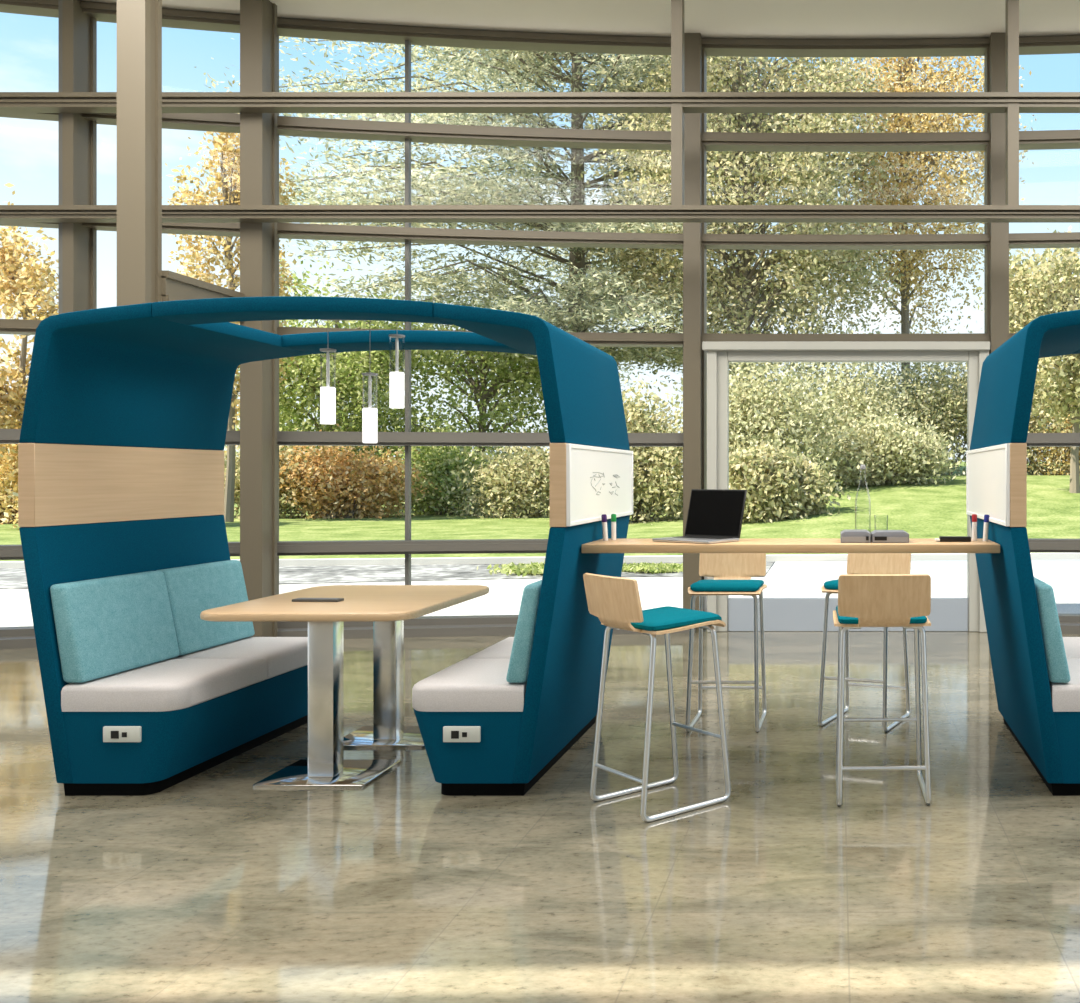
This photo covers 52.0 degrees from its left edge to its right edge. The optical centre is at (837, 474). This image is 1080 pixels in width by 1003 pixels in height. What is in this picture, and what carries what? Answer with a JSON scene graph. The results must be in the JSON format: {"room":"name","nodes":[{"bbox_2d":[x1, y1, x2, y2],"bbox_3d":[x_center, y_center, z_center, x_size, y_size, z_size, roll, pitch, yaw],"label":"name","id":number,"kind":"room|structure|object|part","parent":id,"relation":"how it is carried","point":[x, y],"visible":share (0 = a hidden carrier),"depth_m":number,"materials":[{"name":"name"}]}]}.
{"room":"common room","nodes":[
{"label":"common room","id":0,"kind":"room"},
{"bbox_2d":[0,629,1079,1002],"bbox_3d":[-1.750,1.364,2.625,20.500,0.028,13.250,0,0,0],"label":"floor","id":1,"kind":"structure","parent":0,"point":[211,886],"depth_m":3.61,"materials":[{"name":"concrete"}]},
{"bbox_2d":[62,0,96,312],"bbox_3d":[-6.072,-1.225,8.330,0.085,5.150,0.260,0,0,0],"label":"column","id":2,"kind":"structure","parent":1,"relation":"on","point":[79,30],"depth_m":8.29,"materials":[{"name":"metal"}]},
{"bbox_2d":[117,0,161,305],"bbox_3d":[-4.827,-1.225,7.188,0.195,5.150,0.175,0,0,0],"label":"column","id":3,"kind":"structure","parent":1,"relation":"on","point":[139,22],"depth_m":7.10,"materials":[{"name":"brown paint"}]},
{"bbox_2d":[161,270,243,321],"bbox_3d":[-4.750,-1.320,7.735,0.140,0.220,0.930,0,0,0],"label":"beam","id":4,"kind":"structure","parent":3,"relation":"attached to","point":[174,286],"depth_m":7.50,"materials":[{"name":"grey metal"}]},
{"bbox_2d":[240,0,276,636],"bbox_3d":[-4.628,-1.225,8.310,0.175,5.150,0.220,0,0,0],"label":"column","id":5,"kind":"structure","parent":1,"relation":"on","point":[258,18],"depth_m":8.20,"materials":[{"name":"grey metal"}]},
{"bbox_2d":[18,296,632,795],"bbox_3d":[-2.280,0.300,5.031,2.315,2.100,1.358,0,0,0],"label":"booth","id":6,"kind":"object","parent":1,"relation":"on","point":[121,521],"visible":0.97,"depth_m":4.62,"materials":[{"name":"teal fabric"}]},
{"bbox_2d":[50,571,178,682],"bbox_3d":[-3.251,0.670,4.704,0.149,0.416,0.659,0,0,0],"label":"backrest cushion","id":7,"kind":"object","parent":6,"relation":"on","point":[104,625],"depth_m":4.60,"materials":[{"name":"teal fabric"}]},
{"bbox_2d":[111,731,118,738],"bbox_3d":[-3.027,1.087,4.354,0.032,0.032,0.004,0,0,0],"label":"socket","id":8,"kind":"object","parent":6,"relation":"attached to","point":[114,734],"depth_m":4.35,"materials":[{"name":"black plastic"}]},
{"bbox_2d":[103,726,141,741],"bbox_3d":[-3.001,1.087,4.361,0.156,0.066,0.014,0,0,0],"label":"power outlet","id":9,"kind":"object","parent":6,"relation":"attached to","point":[110,733],"depth_m":4.35,"materials":[{"name":"white plastic"}]},
{"bbox_3d":[-3.324,0.756,5.035,0.227,1.077,1.350,0,0,0],"label":"panel","id":10,"kind":"part","parent":6,"relation":"part of","materials":[{"name":"teal fabric"}]},
{"bbox_2d":[61,659,266,711],"bbox_3d":[-3.011,0.938,4.698,0.496,0.111,0.670,0,0,0],"label":"seat cushion","id":11,"kind":"object","parent":6,"relation":"on","point":[157,685],"depth_m":4.47,"materials":[{"name":"white fabric"}]},
{"bbox_3d":[-3.158,-0.429,5.035,0.558,0.590,1.350,0,0,0],"label":"panel","id":12,"kind":"part","parent":6,"relation":"part of","materials":[{"name":"teal fabric"}]},
{"bbox_2d":[156,560,254,654],"bbox_3d":[-3.251,0.670,5.359,0.149,0.416,0.643,0,0,0],"label":"backrest cushion","id":13,"kind":"object","parent":6,"relation":"on","point":[193,587],"depth_m":5.28,"materials":[{"name":"teal fabric"}]},
{"bbox_2d":[171,637,307,679],"bbox_3d":[-3.011,0.938,5.369,0.496,0.111,0.663,0,0,0],"label":"seat cushion","id":14,"kind":"object","parent":6,"relation":"on","point":[283,657],"depth_m":5.26,"materials":[{"name":"white fabric"}]},
{"bbox_2d":[320,348,335,423],"bbox_3d":[-2.334,-0.474,4.760,0.069,0.482,0.069,0,0,0],"label":"pendant lamp","id":15,"kind":"object","parent":6,"relation":"hanging from","point":[327,394],"visible":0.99,"depth_m":4.74,"materials":[{"name":"white glass"}]},
{"bbox_3d":[-2.334,-0.485,4.760,0.014,0.170,0.013,0,0,0],"label":"lamp stem","id":16,"kind":"part","parent":15,"relation":"part of","materials":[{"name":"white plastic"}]},
{"bbox_2d":[320,387,335,423],"bbox_3d":[-2.334,-0.318,4.760,0.064,0.169,0.064,0,0,0],"label":"diffuser","id":17,"kind":"object","parent":15,"relation":"attached to","point":[327,394],"depth_m":4.73,"materials":[{"name":"white glass"}]},
{"bbox_3d":[-2.169,-0.723,4.710,0.440,0.014,0.220,0,0,0],"label":"lamp plate","id":18,"kind":"part","parent":6,"relation":"part of","materials":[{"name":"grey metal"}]},
{"bbox_2d":[362,373,377,442],"bbox_3d":[-2.142,-0.431,4.760,0.069,0.570,0.069,0,0,30],"label":"pendant lamp","id":19,"kind":"object","parent":6,"relation":"hanging from","point":[369,415],"visible":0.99,"depth_m":4.74,"materials":[{"name":"white glass"}]},
{"bbox_3d":[-2.142,-0.382,4.760,0.014,0.156,0.013,0,0,0],"label":"lamp stem","id":20,"kind":"part","parent":19,"relation":"part of","materials":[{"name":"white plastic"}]},
{"bbox_2d":[362,408,377,442],"bbox_3d":[-2.142,-0.226,4.760,0.064,0.160,0.064,0,0,0],"label":"diffuser","id":21,"kind":"object","parent":19,"relation":"attached to","point":[369,415],"depth_m":4.73,"materials":[{"name":"white glass"}]},
{"bbox_2d":[389,334,404,408],"bbox_3d":[-2.018,-0.511,4.760,0.069,0.410,0.069,0,0,0],"label":"pendant lamp","id":22,"kind":"object","parent":6,"relation":"hanging from","point":[396,379],"visible":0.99,"depth_m":4.74,"materials":[{"name":"white glass"}]},
{"bbox_3d":[-2.018,-0.551,4.760,0.014,0.167,0.013,0,0,0],"label":"lamp stem","id":23,"kind":"part","parent":22,"relation":"part of","materials":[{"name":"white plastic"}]},
{"bbox_2d":[389,372,404,408],"bbox_3d":[-2.018,-0.388,4.760,0.064,0.164,0.064,0,0,0],"label":"diffuser","id":24,"kind":"object","parent":22,"relation":"attached to","point":[396,379],"depth_m":4.73,"materials":[{"name":"white glass"}]},
{"bbox_2d":[451,731,458,738],"bbox_3d":[-1.603,1.087,4.354,0.032,0.032,0.004,0,0,0],"label":"socket","id":25,"kind":"object","parent":6,"relation":"attached to","point":[454,734],"depth_m":4.35,"materials":[{"name":"black plastic"}]},
{"bbox_2d":[443,726,480,741],"bbox_3d":[-1.577,1.087,4.361,0.156,0.066,0.014,0,0,0],"label":"power outlet","id":26,"kind":"object","parent":6,"relation":"attached to","point":[450,733],"depth_m":4.35,"materials":[{"name":"white plastic"}]},
{"bbox_2d":[412,659,526,711],"bbox_3d":[-1.567,0.938,4.698,0.496,0.111,0.670,0,0,0],"label":"seat cushion","id":27,"kind":"object","parent":6,"relation":"on","point":[467,685],"depth_m":4.37,"materials":[{"name":"white fabric"}]},
{"bbox_2d":[467,637,513,658],"bbox_3d":[-1.567,0.938,5.369,0.496,0.111,0.663,0,0,0],"label":"seat cushion","id":28,"kind":"object","parent":6,"relation":"on","point":[502,649],"depth_m":5.20,"materials":[{"name":"white fabric"}]},
{"bbox_2d":[506,580,541,682],"bbox_3d":[-1.327,0.670,4.704,0.149,0.416,0.659,0,0,0],"label":"backrest cushion","id":29,"kind":"object","parent":6,"relation":"on","point":[525,664],"depth_m":4.37,"materials":[{"name":"teal fabric"}]},
{"bbox_3d":[-1.420,-0.429,5.035,0.558,0.590,1.350,0,0,0],"label":"panel","id":30,"kind":"part","parent":6,"relation":"part of","materials":[{"name":"teal fabric"}]},
{"bbox_3d":[-1.254,0.756,5.035,0.227,1.077,1.350,0,0,0],"label":"panel","id":31,"kind":"part","parent":6,"relation":"part of","materials":[{"name":"teal fabric"}]},
{"bbox_2d":[200,585,488,787],"bbox_3d":[-2.308,0.970,5.013,0.935,0.760,1.135,0,0,0],"label":"table","id":32,"kind":"object","parent":1,"relation":"on","point":[387,607],"visible":0.97,"depth_m":4.67,"materials":[{"name":"brown wood"}]},
{"bbox_2d":[292,598,343,601],"bbox_3d":[-2.430,0.583,4.860,0.220,0.014,0.060,0,0,3],"label":"module","id":33,"kind":"object","parent":32,"relation":"on","point":[296,599],"visible":1,"depth_m":4.83,"materials":[{"name":"grey metal"}]},
{"bbox_3d":[-2.290,1.343,4.690,0.480,0.013,0.400,0,0,0],"label":"plate","id":34,"kind":"part","parent":32,"relation":"part of","materials":[{"name":"silver metal"}]},
{"bbox_3d":[-2.290,1.343,5.340,0.480,0.013,0.400,0,0,0],"label":"plate","id":35,"kind":"part","parent":32,"relation":"part of","materials":[{"name":"silver metal"}]},
{"bbox_2d":[0,613,1079,648],"bbox_3d":[-1.823,1.285,7.948,20.575,0.130,2.445,0,0,-4],"label":"wall","id":36,"kind":"structure","parent":1,"relation":"on","point":[23,637],"depth_m":8.71,"materials":[{"name":"grey paint"}]},
{"bbox_2d":[583,573,730,821],"bbox_3d":[-0.752,0.875,4.287,0.481,0.950,0.403,0,0,-45],"label":"bar stool","id":37,"kind":"object","parent":1,"relation":"on","point":[615,601],"visible":1,"depth_m":4.21,"materials":[{"name":"beige wood"}]},
{"bbox_3d":[-0.875,1.195,4.165,0.356,0.017,0.017,0,0,45],"label":"foot rail","id":38,"kind":"part","parent":37,"relation":"part of","materials":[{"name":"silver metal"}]},
{"bbox_3d":[-0.836,0.981,4.403,0.104,0.738,0.436,0,0,45],"label":"sled leg","id":39,"kind":"part","parent":37,"relation":"part of","materials":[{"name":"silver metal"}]},
{"bbox_3d":[-0.633,0.981,4.200,0.114,0.738,0.436,0,0,45],"label":"sled leg","id":40,"kind":"part","parent":37,"relation":"part of","materials":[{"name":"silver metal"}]},
{"bbox_3d":[-0.605,1.088,4.435,0.352,0.017,0.017,0,0,45],"label":"foot rail","id":41,"kind":"part","parent":37,"relation":"part of","materials":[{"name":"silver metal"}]},
{"bbox_2d":[686,553,766,731],"bbox_3d":[-0.596,0.875,5.668,0.403,0.950,0.481,0,0,0],"label":"bar stool","id":42,"kind":"object","parent":1,"relation":"on","point":[732,573],"visible":0.94,"depth_m":5.79,"materials":[{"name":"silver metal"}]},
{"bbox_3d":[-0.741,0.981,5.645,0.114,0.738,0.436,0,0,0],"label":"sled leg","id":43,"kind":"part","parent":42,"relation":"part of","materials":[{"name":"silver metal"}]},
{"bbox_3d":[-0.595,1.088,5.459,0.352,0.017,0.017,0,0,0],"label":"foot rail","id":44,"kind":"part","parent":42,"relation":"part of","materials":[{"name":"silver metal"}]},
{"bbox_3d":[-0.595,1.195,5.841,0.356,0.017,0.017,0,0,0],"label":"foot rail","id":45,"kind":"part","parent":42,"relation":"part of","materials":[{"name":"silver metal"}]},
{"bbox_3d":[-0.454,0.981,5.645,0.104,0.738,0.436,0,0,0],"label":"sled leg","id":46,"kind":"part","parent":42,"relation":"part of","materials":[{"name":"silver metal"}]},
{"bbox_2d":[818,553,910,731],"bbox_3d":[0.160,0.875,5.717,0.403,0.950,0.481,0,0,20],"label":"bar stool","id":47,"kind":"object","parent":1,"relation":"on","point":[857,563],"visible":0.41,"depth_m":5.82,"materials":[{"name":"beige wood"}]},
{"bbox_3d":[0.016,0.981,5.745,0.114,0.738,0.436,0,0,20],"label":"sled leg","id":48,"kind":"part","parent":47,"relation":"part of","materials":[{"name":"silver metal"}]},
{"bbox_3d":[0.090,1.088,5.520,0.352,0.017,0.017,0,0,20],"label":"foot rail","id":49,"kind":"part","parent":47,"relation":"part of","materials":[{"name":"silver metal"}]},
{"bbox_3d":[0.220,1.195,5.880,0.356,0.017,0.017,0,0,20],"label":"foot rail","id":50,"kind":"part","parent":47,"relation":"part of","materials":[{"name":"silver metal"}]},
{"bbox_3d":[0.286,0.981,5.647,0.104,0.738,0.436,0,0,20],"label":"sled leg","id":51,"kind":"part","parent":47,"relation":"part of","materials":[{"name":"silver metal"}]},
{"bbox_2d":[833,574,930,805],"bbox_3d":[0.182,0.875,4.412,0.403,0.950,0.481,0,0,-2],"label":"bar stool","id":52,"kind":"object","parent":1,"relation":"on","point":[864,600],"visible":1,"depth_m":4.22,"materials":[{"name":"beige wood"}]},
{"bbox_3d":[0.039,0.981,4.430,0.104,0.738,0.436,0,0,-2],"label":"sled leg","id":53,"kind":"part","parent":52,"relation":"part of","materials":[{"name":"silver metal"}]},
{"bbox_3d":[0.173,1.088,4.621,0.352,0.017,0.017,0,0,-2],"label":"foot rail","id":54,"kind":"part","parent":52,"relation":"part of","materials":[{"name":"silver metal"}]},
{"bbox_3d":[0.187,1.195,4.239,0.356,0.017,0.017,0,0,-2],"label":"foot rail","id":55,"kind":"part","parent":52,"relation":"part of","materials":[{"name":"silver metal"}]},
{"bbox_3d":[0.326,0.981,4.440,0.114,0.738,0.436,0,0,-2],"label":"sled leg","id":56,"kind":"part","parent":52,"relation":"part of","materials":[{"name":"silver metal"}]},
{"bbox_2d":[966,310,1079,795],"bbox_3d":[1.861,0.300,5.031,2.315,2.100,1.358,0,0,0],"label":"booth","id":57,"kind":"object","parent":1,"relation":"on","point":[1036,669],"visible":0.98,"depth_m":4.48,"materials":[{"name":"teal fabric"}]},
{"bbox_2d":[581,539,999,552],"bbox_3d":[-0.208,0.334,4.865,1.896,0.048,0.430,0,0,0],"label":"countertop","id":58,"kind":"structure","parent":57,"relation":"attached to","point":[618,545],"depth_m":4.65,"materials":[{"name":"brown wood"}]},
{"bbox_2d":[601,514,607,540],"bbox_3d":[-1.098,0.247,4.896,0.031,0.126,0.025,0,0,-34],"label":"marker","id":59,"kind":"object","parent":58,"relation":"on","point":[604,516],"visible":1,"depth_m":4.89,"materials":[{"name":"white plastic"}]},
{"bbox_2d":[611,514,615,539],"bbox_3d":[-1.064,0.247,4.933,0.025,0.125,0.025,0,2,0],"label":"marker","id":60,"kind":"object","parent":58,"relation":"on","point":[613,516],"visible":1,"depth_m":4.92,"materials":[{"name":"white plastic"}]},
{"bbox_2d":[652,489,746,543],"bbox_3d":[-0.645,0.189,4.865,0.330,0.239,0.295,0,0,31],"label":"laptop","id":61,"kind":"object","parent":58,"relation":"on","point":[714,515],"visible":1,"depth_m":4.94,"materials":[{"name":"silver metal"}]},
{"bbox_3d":[-0.586,0.182,4.964,0.330,0.226,0.064,0,0,31],"label":"lid","id":62,"kind":"part","parent":61,"relation":"part of","materials":[{"name":"black plastic"}]},
{"bbox_2d":[841,530,870,542],"bbox_3d":[0.081,0.284,4.836,0.138,0.052,0.188,0,0,0],"label":"box","id":63,"kind":"object","parent":58,"relation":"on","point":[847,536],"visible":1,"depth_m":4.75,"materials":[{"name":"grey plastic"}]},
{"bbox_3d":[0.081,0.294,4.745,0.130,0.024,0.004,0,0,0],"label":"panel","id":64,"kind":"part","parent":63,"relation":"part of","materials":[{"name":"grey plastic"}]},
{"bbox_2d":[855,465,870,529],"bbox_3d":[0.119,0.130,4.980,0.077,0.360,0.077,0,0,0],"label":"glass bottle","id":65,"kind":"object","parent":58,"relation":"on","point":[862,467],"visible":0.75,"depth_m":4.98,"materials":[{"name":"clear glass"}]},
{"bbox_2d":[871,530,908,542],"bbox_3d":[0.240,0.285,4.836,0.170,0.050,0.188,0,0,0],"label":"box","id":66,"kind":"object","parent":58,"relation":"on","point":[877,536],"visible":0.97,"depth_m":4.75,"materials":[{"name":"grey plastic"}]},
{"bbox_3d":[0.240,0.294,4.745,0.162,0.024,0.004,0,0,0],"label":"panel","id":67,"kind":"part","parent":66,"relation":"part of","materials":[{"name":"grey plastic"}]},
{"bbox_2d":[935,536,970,541],"bbox_3d":[0.534,0.298,4.840,0.166,0.024,0.050,0,0,0],"label":"eraser","id":68,"kind":"object","parent":58,"relation":"on","point":[941,538],"visible":1,"depth_m":4.82,"materials":[{"name":"black plastic"}]},
{"bbox_2d":[972,514,976,540],"bbox_3d":[0.643,0.247,4.900,0.025,0.125,0.025,0,0,0],"label":"marker","id":69,"kind":"object","parent":58,"relation":"on","point":[974,516],"visible":1,"depth_m":4.89,"materials":[{"name":"white plastic"}]},
{"bbox_2d":[983,514,988,540],"bbox_3d":[0.692,0.247,4.860,0.030,0.126,0.025,0,0,-11],"label":"marker","id":70,"kind":"object","parent":58,"relation":"on","point":[986,517],"visible":1,"depth_m":4.85,"materials":[{"name":"white plastic"}]},
{"bbox_3d":[0.836,0.756,5.035,0.227,1.077,1.350,0,0,0],"label":"panel","id":71,"kind":"part","parent":57,"relation":"part of","materials":[{"name":"teal fabric"}]},
{"bbox_3d":[1.001,-0.429,5.035,0.558,0.590,1.350,0,0,0],"label":"panel","id":72,"kind":"part","parent":57,"relation":"part of","materials":[{"name":"teal fabric"}]},
{"bbox_2d":[1034,577,1069,682],"bbox_3d":[0.908,0.670,4.704,0.149,0.416,0.659,0,0,0],"label":"backrest cushion","id":73,"kind":"object","parent":57,"relation":"on","point":[1050,660],"depth_m":4.37,"materials":[{"name":"teal fabric"}]},
{"bbox_2d":[1049,659,1079,711],"bbox_3d":[1.148,0.938,4.698,0.496,0.111,0.670,0,0,0],"label":"seat cushion","id":74,"kind":"object","parent":57,"relation":"on","point":[1064,694],"depth_m":4.36,"materials":[{"name":"white fabric"}]},
{"bbox_2d":[83,0,1079,38],"bbox_3d":[-1.750,-3.900,5.095,20.500,0.200,8.390,0,0,0],"label":"ceiling","id":75,"kind":"structure","parent":0,"point":[766,19],"depth_m":8.60,"materials":[{"name":"beige paint"}]},
{"bbox_2d":[0,0,1079,631],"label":"window","id":76,"kind":"structure","parent":75,"relation":"attached to","point":[103,12],"depth_m":8.94,"materials":[{"name":"brown paint"}]},
{"bbox_2d":[0,92,1079,112],"bbox_3d":[-0.300,-2.903,8.130,14.600,0.100,0.220,0,0,0],"label":"beam","id":77,"kind":"structure","parent":76,"relation":"attached to","point":[10,102],"depth_m":8.06,"materials":[{"name":"grey metal"}]},
{"bbox_2d":[0,205,1079,222],"bbox_3d":[-0.300,-2.036,8.130,14.600,0.092,0.220,0,0,0],"label":"beam","id":78,"kind":"structure","parent":76,"relation":"attached to","point":[8,213],"depth_m":8.06,"materials":[{"name":"metal"}]},
{"bbox_2d":[702,341,989,631],"bbox_3d":[0.070,0.105,8.965,2.460,2.490,0.190,0,0,0],"label":"door","id":79,"kind":"structure","parent":76,"relation":"attached to","point":[780,614],"depth_m":8.95,"materials":[{"name":"grey metal"}]},
{"bbox_3d":[0.087,1.208,9.000,2.075,0.285,0.060,0,0,0],"label":"rail","id":80,"kind":"part","parent":79,"relation":"part of","materials":[{"name":"grey metal"}]},
{"bbox_2d":[671,0,683,204],"bbox_3d":[-1.250,-2.935,8.115,0.086,1.730,0.120,0,0,0],"label":"beam","id":81,"kind":"structure","parent":75,"relation":"hanging from","point":[677,6],"depth_m":8.06,"materials":[{"name":"beige metal"}]},
{"bbox_2d":[1005,0,1018,204],"bbox_3d":[1.359,-2.935,8.115,0.086,1.730,0.120,0,0,0],"label":"beam","id":82,"kind":"structure","parent":75,"relation":"hanging from","point":[1011,6],"depth_m":8.06,"materials":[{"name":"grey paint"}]},
{"label":"outside","id":83,"kind":"structure","parent":0,"visible":0},
{"bbox_2d":[0,462,1079,560],"bbox_3d":[0.000,0.235,52.551,140.000,2.230,74.898,0,0,0],"label":"lawn","id":84,"kind":"structure","parent":83,"point":[930,510],"depth_m":23.30,"materials":[{"name":"green plant"}]},
{"bbox_2d":[0,428,17,524],"bbox_3d":[-21.534,-0.145,26.875,3.803,2.964,2.545,0,0,-7],"label":"shrub","id":85,"kind":"object","parent":84,"relation":"on","point":[15,511],"visible":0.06,"depth_m":26.31,"materials":[{"name":"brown plant"}]},
{"bbox_2d":[0,183,57,529],"bbox_3d":[-18.669,-2.293,23.992,3.342,9.040,2.454,0,0,-16],"label":"broadleaf tree","id":86,"kind":"object","parent":84,"relation":"on","point":[20,281],"visible":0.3,"depth_m":23.79,"materials":[{"name":"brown plant"}]},
{"bbox_2d":[162,73,305,521],"bbox_3d":[-15.753,-4.544,26.950,3.371,11.801,3.241,0,0,-41],"label":"broadleaf tree","id":87,"kind":"object","parent":84,"relation":"on","point":[229,197],"visible":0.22,"depth_m":26.75,"materials":[{"name":"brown plant"}]},
{"bbox_2d":[222,428,332,518],"bbox_3d":[-16.194,-0.057,28.990,4.221,2.719,2.973,0,0,-23],"label":"shrub","id":88,"kind":"object","parent":84,"relation":"on","point":[282,497],"visible":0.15,"depth_m":28.71,"materials":[{"name":"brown plant"}]},
{"bbox_2d":[224,255,464,470],"bbox_3d":[-15.942,-2.953,33.208,8.641,8.547,7.295,0,0,-12],"label":"broadleaf tree","id":89,"kind":"object","parent":84,"relation":"on","point":[349,370],"visible":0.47,"depth_m":31.75,"materials":[{"name":"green plant"}]},
{"bbox_2d":[279,423,441,518],"bbox_3d":[-13.881,-0.066,29.052,5.387,2.769,3.107,0,0,-9],"label":"shrub","id":90,"kind":"object","parent":84,"relation":"on","point":[353,494],"visible":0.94,"depth_m":28.80,"materials":[{"name":"brown plant"}]},
{"bbox_2d":[368,416,546,517],"bbox_3d":[-11.687,-0.308,30.929,5.847,3.176,3.703,0,0,-4],"label":"shrub","id":91,"kind":"object","parent":84,"relation":"on","point":[441,474],"visible":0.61,"depth_m":30.47,"materials":[{"name":"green plant"}]},
{"bbox_2d":[368,268,584,507],"bbox_3d":[-12.117,-3.103,36.278,8.123,8.764,8.418,0,0,36],"label":"broadleaf tree","id":92,"kind":"object","parent":84,"relation":"on","point":[484,367],"visible":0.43,"depth_m":35.04,"materials":[{"name":"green plant"}]},
{"bbox_2d":[427,418,549,518],"bbox_3d":[-8.948,-0.172,29.908,5.203,2.947,3.843,0,0,-14],"label":"shrub","id":93,"kind":"object","parent":84,"relation":"on","point":[511,493],"visible":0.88,"depth_m":29.17,"materials":[{"name":"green plant"}]},
{"bbox_2d":[176,36,917,392],"bbox_3d":[-9.092,-10.936,37.398,22.330,24.358,24.156,0,0,25],"label":"cedar tree","id":94,"kind":"object","parent":84,"relation":"on","point":[534,66],"visible":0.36,"depth_m":34.54,"materials":[{"name":"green plant"}]},
{"bbox_2d":[531,374,737,524],"bbox_3d":[-5.032,-0.708,27.127,4.945,4.051,4.189,0,0,10],"label":"shrub","id":95,"kind":"object","parent":84,"relation":"on","point":[652,466],"visible":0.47,"depth_m":26.39,"materials":[{"name":"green plant"}]},
{"bbox_2d":[565,55,920,406],"bbox_3d":[-3.153,-8.693,35.129,11.790,19.437,10.179,0,0,14],"label":"broadleaf tree","id":96,"kind":"object","parent":84,"relation":"on","point":[792,270],"visible":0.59,"depth_m":33.76,"materials":[{"name":"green plant"}]},
{"bbox_2d":[677,430,851,522],"bbox_3d":[-1.617,0.047,23.403,4.019,2.141,2.512,0,0,0],"label":"shrub","id":97,"kind":"object","parent":84,"relation":"on","point":[777,487],"visible":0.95,"depth_m":23.05,"materials":[{"name":"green plant"}]},
{"bbox_2d":[654,303,893,504],"bbox_3d":[-2.054,-1.893,27.860,6.886,5.666,4.441,0,0,19],"label":"shrub","id":98,"kind":"object","parent":84,"relation":"on","point":[756,417],"visible":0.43,"depth_m":27.54,"materials":[{"name":"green plant"}]},
{"bbox_2d":[761,304,948,477],"bbox_3d":[-0.041,-2.658,32.623,7.172,5.645,6.759,0,0,-24],"label":"shrub","id":99,"kind":"object","parent":84,"relation":"on","point":[862,399],"visible":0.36,"depth_m":31.81,"materials":[{"name":"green plant"}]},
{"bbox_2d":[799,408,965,485],"bbox_3d":[1.361,-0.924,29.497,4.964,2.505,4.037,0,0,-20],"label":"shrub","id":100,"kind":"object","parent":84,"relation":"on","point":[914,454],"visible":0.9,"depth_m":28.71,"materials":[{"name":"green plant"}]},
{"bbox_2d":[798,56,1036,392],"bbox_3d":[2.750,-10.382,38.747,9.369,20.909,7.597,0,0,4],"label":"broadleaf tree","id":101,"kind":"object","parent":84,"relation":"on","point":[913,121],"visible":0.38,"depth_m":38.28,"materials":[{"name":"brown plant"}]},
{"bbox_2d":[832,310,1051,474],"bbox_3d":[3.212,-2.670,35.483,8.660,5.551,6.877,0,0,-34],"label":"shrub","id":102,"kind":"object","parent":84,"relation":"on","point":[943,395],"visible":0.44,"depth_m":33.87,"materials":[{"name":"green plant"}]},
{"bbox_2d":[936,321,1079,474],"bbox_3d":[6.415,-2.866,35.606,7.770,5.924,5.786,0,0,27],"label":"shrub","id":103,"kind":"object","parent":84,"relation":"on","point":[1032,418],"visible":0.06,"depth_m":34.63,"materials":[{"name":"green plant"}]},
{"bbox_2d":[976,226,1079,492],"bbox_3d":[6.004,-3.247,26.774,4.883,7.672,3.422,0,0,6],"label":"broadleaf tree","id":104,"kind":"object","parent":84,"relation":"on","point":[1041,293],"visible":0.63,"depth_m":26.30,"materials":[{"name":"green plant"}]},
{"bbox_2d":[1027,382,1079,475],"bbox_3d":[8.371,-3.091,35.499,6.765,6.411,5.193,0,0,16],"label":"shrub","id":105,"kind":"object","parent":84,"relation":"on","point":[1052,451],"visible":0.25,"depth_m":34.61,"materials":[{"name":"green plant"}]},
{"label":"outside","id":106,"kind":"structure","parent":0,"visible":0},
{"bbox_2d":[0,561,774,588],"bbox_3d":[-23.000,1.375,14.530,44.000,0.010,4.997,0,0,0],"label":"path","id":107,"kind":"structure","parent":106,"point":[10,578],"depth_m":14.47,"materials":[{"name":"concrete"}]},
{"bbox_2d":[477,561,544,576],"bbox_3d":[-4.199,1.321,14.651,1.448,0.214,1.754,0,0,-43],"label":"ground cover","id":108,"kind":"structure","parent":107,"relation":"on","point":[534,568],"depth_m":14.29,"materials":[{"name":"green plant"}]},
{"bbox_2d":[622,562,682,573],"bbox_3d":[-2.677,1.338,14.873,1.492,0.178,1.147,0,0,17],"label":"ground cover","id":109,"kind":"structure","parent":107,"relation":"on","point":[653,567],"depth_m":14.65,"materials":[{"name":"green plant"}]},
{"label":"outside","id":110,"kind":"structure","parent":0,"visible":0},
{"bbox_2d":[0,561,1079,626],"bbox_3d":[0.000,1.395,-6.700,120.000,0.030,46.600,0,0,0],"label":"pavement","id":111,"kind":"structure","parent":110,"point":[948,578],"depth_m":12.76,"materials":[{"name":"concrete"}]},
{"bbox_2d":[0,553,1079,567],"bbox_3d":[0.000,1.330,16.120,80.000,0.100,2.399,0,0,0],"label":"curb","id":112,"kind":"object","parent":111,"relation":"on","point":[916,556],"visible":0.46,"depth_m":16.13,"materials":[{"name":"grey concrete"}]}
]}

